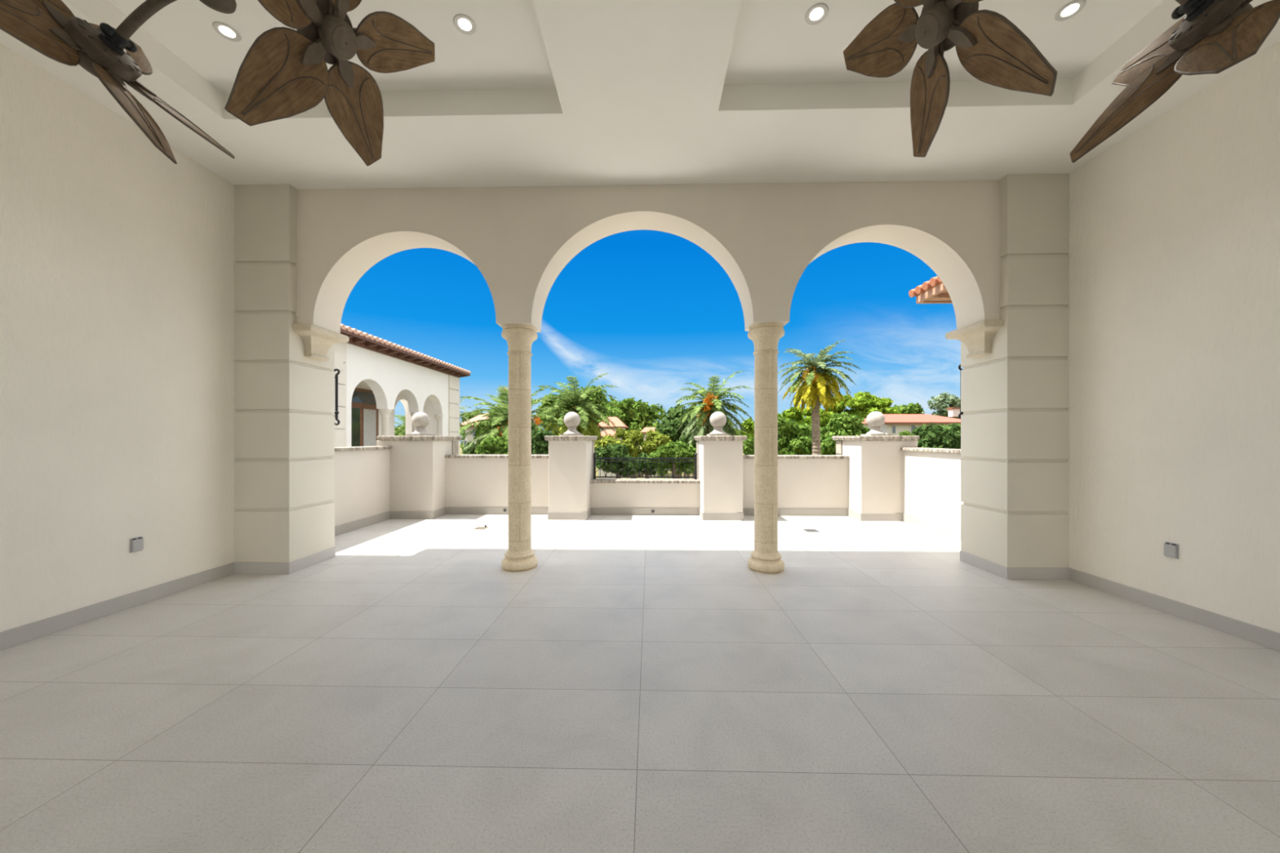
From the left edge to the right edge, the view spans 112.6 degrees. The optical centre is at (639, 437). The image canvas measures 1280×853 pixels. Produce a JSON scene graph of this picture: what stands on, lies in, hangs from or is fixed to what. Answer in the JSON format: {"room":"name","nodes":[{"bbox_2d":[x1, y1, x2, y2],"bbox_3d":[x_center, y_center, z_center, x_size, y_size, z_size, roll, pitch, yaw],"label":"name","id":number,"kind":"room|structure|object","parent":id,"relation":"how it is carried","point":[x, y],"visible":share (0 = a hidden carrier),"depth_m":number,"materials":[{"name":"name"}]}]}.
{"room":"covered terrace","nodes":[
{"label":"covered terrace","id":0,"kind":"room"},
{"bbox_2d":[0,43,235,631],"bbox_3d":[-4.703,-0.637,0.915,0.354,4.850,8.815,0,0,1],"label":"wall","id":1,"kind":"structure","parent":0,"point":[117,256],"depth_m":3.55,"materials":[{"name":"paint"}]},
{"bbox_2d":[129,536,143,552],"bbox_3d":[-4.451,0.948,3.775,0.028,0.124,0.092,0,0,1],"label":"outlet cover","id":2,"kind":"object","parent":1,"relation":"attached to","point":[136,544],"visible":1,"depth_m":3.76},
{"bbox_2d":[0,546,335,650],"bbox_3d":[-4.223,1.425,0.914,0.647,0.125,8.835,0,0,1],"label":"baseboard","id":3,"kind":"structure","parent":1,"relation":"attached to","point":[31,631],"depth_m":3.81,"materials":[{"name":"tile"}]},
{"bbox_2d":[234,184,334,562],"bbox_3d":[-4.292,-0.647,5.000,0.949,4.270,0.670,0,0,1],"label":"pillar","id":4,"kind":"structure","parent":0,"point":[284,398],"depth_m":4.67,"materials":[{"name":"paint"}]},
{"bbox_2d":[292,323,349,360],"bbox_3d":[-3.729,-1.087,4.992,0.237,0.340,0.600,0,0,1],"label":"corbel","id":5,"kind":"object","parent":4,"relation":"attached to","point":[317,340],"visible":1,"depth_m":4.89,"materials":[{"name":"stone"}]},
{"bbox_2d":[333,368,340,425],"bbox_3d":[-3.927,-0.522,5.434,0.083,0.735,0.225,0,0,1],"label":"wall bracket","id":6,"kind":"object","parent":4,"relation":"attached to","point":[336,412],"visible":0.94,"depth_m":5.51,"materials":[{"name":"black metal"}]},
{"bbox_2d":[332,448,389,526],"bbox_3d":[-4.726,2.647,6.572,0.250,4.880,2.455,0,0,1],"label":"wall","id":7,"kind":"structure","parent":0,"point":[362,477],"depth_m":7.01,"materials":[{"name":"paint"}]},
{"bbox_2d":[334,511,390,536],"bbox_3d":[-4.604,1.415,6.570,0.033,0.145,2.455,0,0,1],"label":"baseboard","id":8,"kind":"structure","parent":7,"relation":"attached to","point":[352,526],"depth_m":7.01,"materials":[{"name":"tile"}]},
{"bbox_2d":[334,445,392,451],"bbox_3d":[-4.731,0.184,6.577,0.360,0.053,2.465,0,0,1],"label":"trim","id":9,"kind":"structure","parent":7,"relation":"on","point":[373,447],"depth_m":7.07,"materials":[{"name":"beige stone"}]},
{"bbox_2d":[0,514,1279,852],"bbox_3d":[-0.044,1.637,2.432,9.800,0.300,12.060,0,0,1],"label":"floor","id":10,"kind":"structure","parent":0,"point":[641,687],"depth_m":2.32,"materials":[{"name":"tile"}]},
{"bbox_2d":[376,412,462,519],"bbox_3d":[-4.265,2.298,8.287,1.117,5.579,1.145,0,0,1],"label":"post","id":11,"kind":"object","parent":10,"relation":"on","point":[417,460],"visible":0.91,"depth_m":7.79,"materials":[{"name":"paint"}]},
{"bbox_2d":[471,524,490,529],"bbox_3d":[-2.601,1.470,6.991,0.220,0.034,0.220,0,0,1],"label":"floor drain","id":12,"kind":"object","parent":10,"relation":"on","point":[485,526],"visible":1,"depth_m":7.01,"materials":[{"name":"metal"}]},
{"bbox_2d":[501,324,537,572],"bbox_3d":[-1.386,0.115,4.918,0.406,2.745,0.406,0,0,1],"label":"column","id":13,"kind":"structure","parent":10,"relation":"on","point":[519,557],"depth_m":4.81,"materials":[{"name":"stone"}]},
{"bbox_2d":[544,412,597,519],"bbox_3d":[-1.292,2.298,8.209,0.810,5.579,1.165,0,0,1],"label":"post","id":14,"kind":"object","parent":10,"relation":"on","point":[571,453],"visible":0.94,"depth_m":7.70,"materials":[{"name":"paint"}]},
{"bbox_2d":[693,411,746,520],"bbox_3d":[1.502,2.298,8.150,0.820,5.579,1.155,0,0,1],"label":"post","id":15,"kind":"object","parent":10,"relation":"on","point":[719,454],"visible":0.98,"depth_m":7.65,"materials":[{"name":"paint"}]},
{"bbox_2d":[747,322,784,573],"bbox_3d":[1.433,0.115,4.854,0.406,2.745,0.406,0,0,1],"label":"column","id":16,"kind":"structure","parent":10,"relation":"on","point":[766,557],"depth_m":4.74,"materials":[{"name":"stone"}]},
{"bbox_2d":[802,528,820,532],"bbox_3d":[2.732,1.485,6.809,0.220,0.006,0.220,0,0,1],"label":"floor drain","id":17,"kind":"object","parent":10,"relation":"on","point":[805,530],"visible":1,"depth_m":6.83,"materials":[{"name":"grey metal"}]},
{"bbox_2d":[831,411,919,521],"bbox_3d":[4.422,2.298,8.088,1.072,5.579,1.145,0,0,1],"label":"post","id":18,"kind":"object","parent":10,"relation":"on","point":[875,462],"visible":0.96,"depth_m":7.59,"materials":[{"name":"paint"}]},
{"bbox_2d":[0,0,1279,189],"bbox_3d":[-0.058,-3.038,0.742,9.650,0.550,8.680,0,0,1],"label":"ceiling","id":19,"kind":"structure","parent":0,"point":[542,92],"depth_m":3.58,"materials":[{"name":"paint"}]},
{"bbox_2d":[0,0,435,166],"bbox_3d":[-2.163,-2.221,2.161,1.968,1.523,1.356,0,0,1],"label":"ceiling fan","id":20,"kind":"object","parent":19,"relation":"hanging from","point":[284,73],"visible":1,"depth_m":2.14,"materials":[{"name":"brown wood"}]},
{"bbox_2d":[212,21,241,41],"bbox_3d":[-3.034,-2.988,3.136,0.155,0.029,0.155,0,0,1],"label":"recessed light","id":21,"kind":"object","parent":19,"relation":"in","point":[226,31],"visible":1,"depth_m":3.13,"materials":[{"name":"beige"}]},
{"bbox_2d":[453,13,476,35],"bbox_3d":[-1.265,-2.988,3.082,0.155,0.029,0.155,0,0,1],"label":"recessed light","id":22,"kind":"object","parent":19,"relation":"in","point":[463,23],"visible":1,"depth_m":3.08,"materials":[{"name":"beige plastic"}]},
{"bbox_2d":[804,3,828,25],"bbox_3d":[1.244,-2.988,3.006,0.155,0.029,0.155,0,0,1],"label":"recessed light","id":23,"kind":"object","parent":19,"relation":"in","point":[817,13],"visible":1,"depth_m":3.00,"materials":[{"name":"beige"}]},
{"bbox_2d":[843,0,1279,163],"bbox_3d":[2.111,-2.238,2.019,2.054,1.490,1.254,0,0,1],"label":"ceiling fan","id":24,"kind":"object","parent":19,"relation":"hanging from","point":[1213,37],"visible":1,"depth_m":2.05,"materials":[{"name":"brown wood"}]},
{"bbox_2d":[1054,0,1085,21],"bbox_3d":[3.001,-2.988,2.978,0.155,0.029,0.155,0,0,1],"label":"recessed light","id":25,"kind":"object","parent":19,"relation":"in","point":[1071,9],"visible":1,"depth_m":2.98,"materials":[{"name":"beige plastic"}]},
{"bbox_2d":[445,457,848,508],"bbox_3d":[0.098,2.741,8.315,7.715,4.692,0.270,0,0,1],"label":"wall","id":26,"kind":"structure","parent":0,"point":[802,483],"depth_m":8.18,"materials":[{"name":"paint"}]},
{"bbox_2d":[444,454,548,457],"bbox_3d":[-2.699,0.369,8.379,2.140,0.058,0.370,0,0,1],"label":"trim","id":27,"kind":"structure","parent":26,"relation":"on","point":[446,455],"depth_m":8.21,"materials":[{"name":"beige stone"}]},
{"bbox_2d":[446,506,548,515],"bbox_3d":[-2.702,1.417,8.248,2.120,0.140,0.033,0,0,1],"label":"baseboard","id":28,"kind":"structure","parent":26,"relation":"attached to","point":[450,510],"depth_m":8.24,"materials":[{"name":"tile"}]},
{"bbox_2d":[591,507,699,515],"bbox_3d":[0.097,1.417,8.183,2.100,0.140,0.033,0,0,1],"label":"baseboard","id":29,"kind":"structure","parent":26,"relation":"attached to","point":[594,511],"depth_m":8.17,"materials":[{"name":"tile"}]},
{"bbox_2d":[590,478,700,483],"bbox_3d":[0.103,0.848,8.315,2.105,0.056,0.370,0,0,1],"label":"trim","id":30,"kind":"structure","parent":26,"relation":"on","point":[597,480],"depth_m":8.14,"materials":[{"name":"beige stone"}]},
{"bbox_2d":[593,453,697,479],"bbox_3d":[0.098,0.561,8.330,2.035,0.517,0.060,0,0,1],"label":"railing","id":31,"kind":"object","parent":30,"relation":"on","point":[594,454],"visible":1,"depth_m":8.32,"materials":[{"name":"black metal"}]},
{"bbox_2d":[742,507,848,515],"bbox_3d":[2.902,1.417,8.119,2.110,0.140,0.033,0,0,1],"label":"baseboard","id":32,"kind":"structure","parent":26,"relation":"attached to","point":[747,511],"depth_m":8.10,"materials":[{"name":"tile"}]},
{"bbox_2d":[742,454,849,458],"bbox_3d":[2.905,0.376,8.251,2.110,0.058,0.370,0,0,1],"label":"trim","id":33,"kind":"structure","parent":26,"relation":"on","point":[744,456],"depth_m":8.07,"materials":[{"name":"beige stone"}]},
{"bbox_2d":[295,179,1001,333],"bbox_3d":[0.022,-2.020,4.873,7.723,1.525,0.416,0,0,1],"label":"wall","id":34,"kind":"structure","parent":0,"point":[764,236],"depth_m":4.69,"materials":[{"name":"paint"}]},
{"bbox_2d":[902,450,963,529],"bbox_3d":[4.777,2.660,6.355,0.260,4.855,2.455,0,0,1],"label":"wall","id":35,"kind":"structure","parent":0,"point":[931,481],"depth_m":6.79,"materials":[{"name":"paint"}]},
{"bbox_2d":[900,447,960,453],"bbox_3d":[4.777,0.207,6.370,0.360,0.056,2.485,0,0,1],"label":"trim","id":36,"kind":"structure","parent":35,"relation":"on","point":[908,449],"depth_m":6.79,"materials":[{"name":"beige stone"}]},
{"bbox_2d":[902,512,960,540],"bbox_3d":[4.650,1.415,6.358,0.033,0.145,2.455,0,0,1],"label":"baseboard","id":37,"kind":"structure","parent":35,"relation":"attached to","point":[952,532],"depth_m":6.75,"materials":[{"name":"tile"}]},
{"bbox_2d":[960,173,1069,567],"bbox_3d":[4.357,-0.647,4.801,0.988,4.270,0.670,0,0,1],"label":"pillar","id":38,"kind":"structure","parent":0,"point":[1015,397],"depth_m":4.47,"materials":[{"name":"paint"}]},
{"bbox_2d":[958,364,963,419],"bbox_3d":[4.025,-0.573,5.252,0.083,0.695,0.225,0,0,1],"label":"wall bracket","id":39,"kind":"object","parent":38,"relation":"attached to","point":[959,366],"visible":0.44,"depth_m":5.34,"materials":[{"name":"black metal"}]},
{"bbox_2d":[945,319,1004,358],"bbox_3d":[3.775,-1.087,4.820,0.237,0.340,0.600,0,0,1],"label":"corbel","id":40,"kind":"object","parent":38,"relation":"attached to","point":[978,336],"visible":1,"depth_m":4.72,"materials":[{"name":"stone"}]},
{"bbox_2d":[1067,40,1279,632],"bbox_3d":[4.586,-0.637,0.703,0.363,4.850,8.815,0,0,1],"label":"wall","id":41,"kind":"structure","parent":0,"point":[1174,306],"depth_m":3.48,"materials":[{"name":"paint"}]},
{"bbox_2d":[960,550,1279,651],"bbox_3d":[4.091,1.425,0.724,0.667,0.125,8.835,0,0,1],"label":"baseboard","id":42,"kind":"structure","parent":41,"relation":"attached to","point":[1266,637],"depth_m":3.78,"materials":[{"name":"tile"}]},
{"bbox_2d":[1164,542,1178,559],"bbox_3d":[4.460,0.948,3.584,0.028,0.124,0.092,0,0,1],"label":"outlet cover","id":43,"kind":"object","parent":41,"relation":"attached to","point":[1171,549],"visible":1,"depth_m":3.57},
{"label":"outside","id":44,"kind":"structure","parent":0,"visible":0},
{"bbox_2d":[457,444,744,478],"bbox_3d":[4.679,5.188,204.296,300.000,0.200,391.300,0,0,1],"label":"ground","id":45,"kind":"structure","parent":44,"point":[669,473],"depth_m":58.32,"materials":[{"name":"green plant"}]},
{"bbox_2d":[394,414,405,435],"bbox_3d":[-12.999,1.733,24.297,3.943,6.827,3.902,0,0,1],"label":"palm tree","id":46,"kind":"object","parent":45,"relation":"on","point":[402,419],"visible":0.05,"depth_m":23.72,"materials":[{"name":"green plant"}]},
{"bbox_2d":[394,423,405,435],"bbox_3d":[-19.040,1.825,34.336,3.150,6.657,2.167,0,0,1],"label":"tree","id":47,"kind":"object","parent":45,"relation":"on","point":[396,428],"visible":0.04,"depth_m":33.82,"materials":[{"name":"green plant"}]},
{"bbox_2d":[332,324,471,454],"bbox_3d":[-9.258,0.863,12.640,4.911,8.450,8.850,0,0,1],"label":"house wing","id":48,"kind":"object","parent":45,"relation":"on","point":[376,373],"visible":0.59,"depth_m":13.00,"materials":[{"name":"paint"}]},
{"bbox_2d":[457,395,477,432],"bbox_3d":[-13.337,1.102,30.328,3.094,8.088,3.086,0,0,1],"label":"palm tree","id":49,"kind":"object","parent":45,"relation":"on","point":[461,407],"visible":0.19,"depth_m":30.52,"materials":[{"name":"green plant"}]},
{"bbox_2d":[461,440,476,454],"bbox_3d":[-10.203,2.671,26.180,1.484,4.967,1.141,0,0,1],"label":"shrub","id":50,"kind":"object","parent":45,"relation":"on","point":[473,451],"visible":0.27,"depth_m":25.97,"materials":[{"name":"green plant"}]},
{"bbox_2d":[461,413,477,422],"bbox_3d":[-24.412,0.569,62.414,3.240,9.170,2.903,0,0,1],"label":"tree","id":51,"kind":"object","parent":45,"relation":"on","point":[470,416],"visible":0.09,"depth_m":61.56,"materials":[{"name":"green plant"}]},
{"bbox_2d":[460,413,488,447],"bbox_3d":[-14.286,1.383,40.338,2.338,7.409,8.000,0,0,1],"label":"house","id":52,"kind":"structure","parent":45,"relation":"on","point":[468,437],"depth_m":36.80,"materials":[{"name":"beige paint"}]},
{"bbox_2d":[473,408,506,443],"bbox_3d":[-10.486,1.488,31.121,3.634,7.332,2.600,0,0,1],"label":"tree","id":53,"kind":"object","parent":45,"relation":"on","point":[477,433],"visible":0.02,"depth_m":30.93,"materials":[{"name":"green plant"}]},
{"bbox_2d":[475,435,508,454],"bbox_3d":[-4.255,2.545,12.697,1.364,5.210,0.984,0,0,1],"label":"shrub","id":54,"kind":"object","parent":45,"relation":"on","point":[500,445],"visible":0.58,"depth_m":12.42,"materials":[{"name":"green plant"}]},
{"bbox_2d":[495,385,507,408],"bbox_3d":[-19.404,-1.177,60.448,2.244,12.639,2.362,0,0,1],"label":"palm tree","id":55,"kind":"object","parent":45,"relation":"on","point":[507,385],"visible":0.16,"depth_m":60.04,"materials":[{"name":"green plant"}]},
{"bbox_2d":[457,385,568,454],"bbox_3d":[-6.229,1.309,20.558,5.540,7.687,5.466,0,0,7],"label":"palm tree","id":56,"kind":"object","parent":45,"relation":"on","point":[502,428],"visible":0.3,"depth_m":19.96,"materials":[{"name":"green plant"}]},
{"bbox_2d":[531,429,556,454],"bbox_3d":[-3.057,2.441,12.829,1.234,5.418,0.864,0,0,1],"label":"shrub","id":57,"kind":"object","parent":45,"relation":"on","point":[540,446],"visible":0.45,"depth_m":12.58,"materials":[{"name":"green plant"}]},
{"bbox_2d":[535,385,617,439],"bbox_3d":[-10.434,-2.409,79.761,17.687,15.122,11.226,0,0,1],"label":"tree","id":58,"kind":"object","parent":45,"relation":"on","point":[613,401],"visible":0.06,"depth_m":77.81,"materials":[{"name":"green plant"}]},
{"bbox_2d":[534,373,622,444],"bbox_3d":[-4.004,0.499,27.107,5.759,9.301,5.724,0,0,4],"label":"palm tree","id":59,"kind":"object","parent":45,"relation":"on","point":[588,426],"visible":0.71,"depth_m":26.29,"materials":[{"name":"green plant"}]},
{"bbox_2d":[459,426,739,448],"bbox_3d":[17.489,0.937,111.680,255.253,10.469,16.174,0,0,1],"label":"treeline","id":60,"kind":"object","parent":45,"relation":"on","point":[463,433],"visible":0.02,"depth_m":109.86,"materials":[{"name":"green plant"}]},
{"bbox_2d":[597,429,621,478],"bbox_3d":[-3.363,2.117,47.089,2.899,5.941,6.000,0,0,1],"label":"house","id":61,"kind":"structure","parent":45,"relation":"on","point":[611,432],"depth_m":44.55,"materials":[{"name":"brown wood"}]},
{"bbox_2d":[597,417,627,476],"bbox_3d":[-3.714,1.145,58.100,3.964,7.884,8.000,0,0,1],"label":"house","id":62,"kind":"structure","parent":45,"relation":"on","point":[618,423],"depth_m":54.77,"materials":[{"name":"brown wood"}]},
{"bbox_2d":[594,443,639,478],"bbox_3d":[-0.916,2.683,15.908,1.831,4.939,1.284,0,0,1],"label":"shrub","id":63,"kind":"object","parent":45,"relation":"on","point":[618,451],"visible":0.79,"depth_m":15.63,"materials":[{"name":"green plant"}]},
{"bbox_2d":[594,426,671,478],"bbox_3d":[-0.489,2.288,23.755,4.424,5.730,2.430,0,0,-6],"label":"shrub","id":64,"kind":"object","parent":45,"relation":"on","point":[654,439],"visible":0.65,"depth_m":23.25,"materials":[{"name":"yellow plant"}]},
{"bbox_2d":[604,397,666,448],"bbox_3d":[-0.610,-0.577,66.659,10.259,11.462,6.881,0,0,-1],"label":"tree","id":65,"kind":"object","parent":45,"relation":"on","point":[635,415],"visible":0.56,"depth_m":65.15,"materials":[{"name":"green plant"}]},
{"bbox_2d":[640,426,657,478],"bbox_3d":[1.382,1.867,56.983,2.582,6.441,8.000,0,0,1],"label":"house","id":66,"kind":"structure","parent":45,"relation":"on","point":[645,429],"depth_m":53.55,"materials":[{"name":"brown wood"}]},
{"bbox_2d":[636,451,666,478],"bbox_3d":[0.388,2.875,19.915,2.131,4.559,1.392,0,0,1],"label":"shrub","id":67,"kind":"object","parent":45,"relation":"on","point":[650,466],"visible":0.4,"depth_m":19.60,"materials":[{"name":"green plant"}]},
{"bbox_2d":[647,439,696,478],"bbox_3d":[1.382,2.615,16.938,2.182,5.075,1.298,0,0,1],"label":"shrub","id":68,"kind":"object","parent":45,"relation":"on","point":[677,449],"visible":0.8,"depth_m":16.76,"materials":[{"name":"green plant"}]},
{"bbox_2d":[653,403,694,478],"bbox_3d":[3.164,1.039,37.678,4.352,8.231,3.467,0,0,1],"label":"tree","id":69,"kind":"object","parent":45,"relation":"on","point":[668,425],"visible":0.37,"depth_m":36.92,"materials":[{"name":"green plant"}]},
{"bbox_2d":[680,432,705,476],"bbox_3d":[3.781,2.274,29.876,2.380,5.763,1.662,0,0,1],"label":"tree","id":70,"kind":"object","parent":45,"relation":"on","point":[682,439],"visible":0.06,"depth_m":29.47,"materials":[{"name":"green plant"}]},
{"bbox_2d":[668,370,753,448],"bbox_3d":[3.781,0.755,22.796,4.643,8.790,4.504,0,0,39],"label":"palm tree","id":71,"kind":"object","parent":45,"relation":"on","point":[700,424],"visible":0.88,"depth_m":22.27,"materials":[{"name":"green plant"}]},
{"bbox_2d":[737,417,754,439],"bbox_3d":[6.653,1.969,25.815,1.718,6.364,1.435,0,0,1],"label":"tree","id":72,"kind":"object","parent":45,"relation":"on","point":[750,428],"visible":0.32,"depth_m":25.57,"materials":[{"name":"green plant"}]},
{"bbox_2d":[742,437,754,454],"bbox_3d":[4.572,2.563,17.836,1.096,5.179,0.950,0,0,30],"label":"shrub","id":73,"kind":"object","parent":45,"relation":"on","point":[748,445],"visible":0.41,"depth_m":17.56,"materials":[{"name":"green plant"}]},
{"bbox_2d":[777,416,812,454],"bbox_3d":[11.583,1.733,33.686,4.732,6.844,3.263,0,0,1],"label":"tree","id":74,"kind":"object","parent":45,"relation":"on","point":[793,438],"visible":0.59,"depth_m":32.95,"materials":[{"name":"green plant"}]},
{"bbox_2d":[777,405,834,427],"bbox_3d":[18.399,0.728,49.153,9.257,8.850,5.394,0,0,1],"label":"tree","id":75,"kind":"object","parent":45,"relation":"on","point":[797,415],"visible":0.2,"depth_m":48.12,"materials":[{"name":"green plant"}]},
{"bbox_2d":[777,339,860,454],"bbox_3d":[11.183,-0.431,26.860,4.996,11.165,5.011,0,0,29],"label":"palm tree","id":76,"kind":"object","parent":45,"relation":"on","point":[815,388],"visible":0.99,"depth_m":26.13,"materials":[{"name":"green plant"}]},
{"bbox_2d":[819,411,871,454],"bbox_3d":[16.938,1.515,35.407,5.159,7.280,3.858,0,0,-7],"label":"tree","id":77,"kind":"object","parent":45,"relation":"on","point":[838,424],"visible":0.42,"depth_m":34.63,"materials":[{"name":"green plant"}]},
{"bbox_2d":[826,391,902,418],"bbox_3d":[30.075,-0.485,56.915,10.070,11.271,6.470,0,0,1],"label":"tree","id":78,"kind":"object","parent":45,"relation":"on","point":[863,404],"visible":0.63,"depth_m":55.41,"materials":[{"name":"green plant"}]},
{"bbox_2d":[880,402,923,413],"bbox_3d":[38.455,-0.007,63.291,7.149,10.318,4.215,0,0,1],"label":"tree","id":79,"kind":"object","parent":45,"relation":"on","point":[912,408],"visible":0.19,"depth_m":62.05,"materials":[{"name":"green plant"}]},
{"bbox_2d":[898,430,919,439],"bbox_3d":[18.727,2.317,29.537,1.664,5.674,1.571,0,0,35],"label":"shrub","id":80,"kind":"object","parent":45,"relation":"on","point":[905,433],"visible":0.09,"depth_m":29.56,"materials":[{"name":"green plant"}]},
{"bbox_2d":[862,407,960,435],"bbox_3d":[24.497,1.203,39.449,8.029,7.770,8.000,0,0,1],"label":"house","id":81,"kind":"structure","parent":45,"relation":"on","point":[894,424],"depth_m":36.36,"materials":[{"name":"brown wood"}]},
{"bbox_2d":[911,422,960,448],"bbox_3d":[10.372,2.290,14.699,2.288,5.720,1.420,0,0,1],"label":"shrub","id":82,"kind":"object","parent":45,"relation":"on","point":[938,436],"visible":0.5,"depth_m":14.31,"materials":[{"name":"green plant"}]},
{"bbox_2d":[927,391,963,418],"bbox_3d":[44.145,-0.718,60.825,5.130,11.734,3.682,0,0,1],"label":"tree","id":83,"kind":"object","parent":45,"relation":"on","point":[942,400],"visible":0.59,"depth_m":60.65,"materials":[{"name":"green plant"}]},
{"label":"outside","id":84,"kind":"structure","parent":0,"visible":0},
{"bbox_3d":[0.183,5.185,7.998,80.000,0.205,8.000,0,0,1],"label":"paving","id":85,"kind":"object","parent":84,"visible":0},
{"bbox_2d":[908,275,952,303],"bbox_3d":[6.572,0.762,6.560,3.160,8.650,2.818,0,0,1],"label":"house wing","id":86,"kind":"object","parent":85,"relation":"on","point":[933,291],"visible":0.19,"depth_m":7.55,"materials":[{"name":"tile"}]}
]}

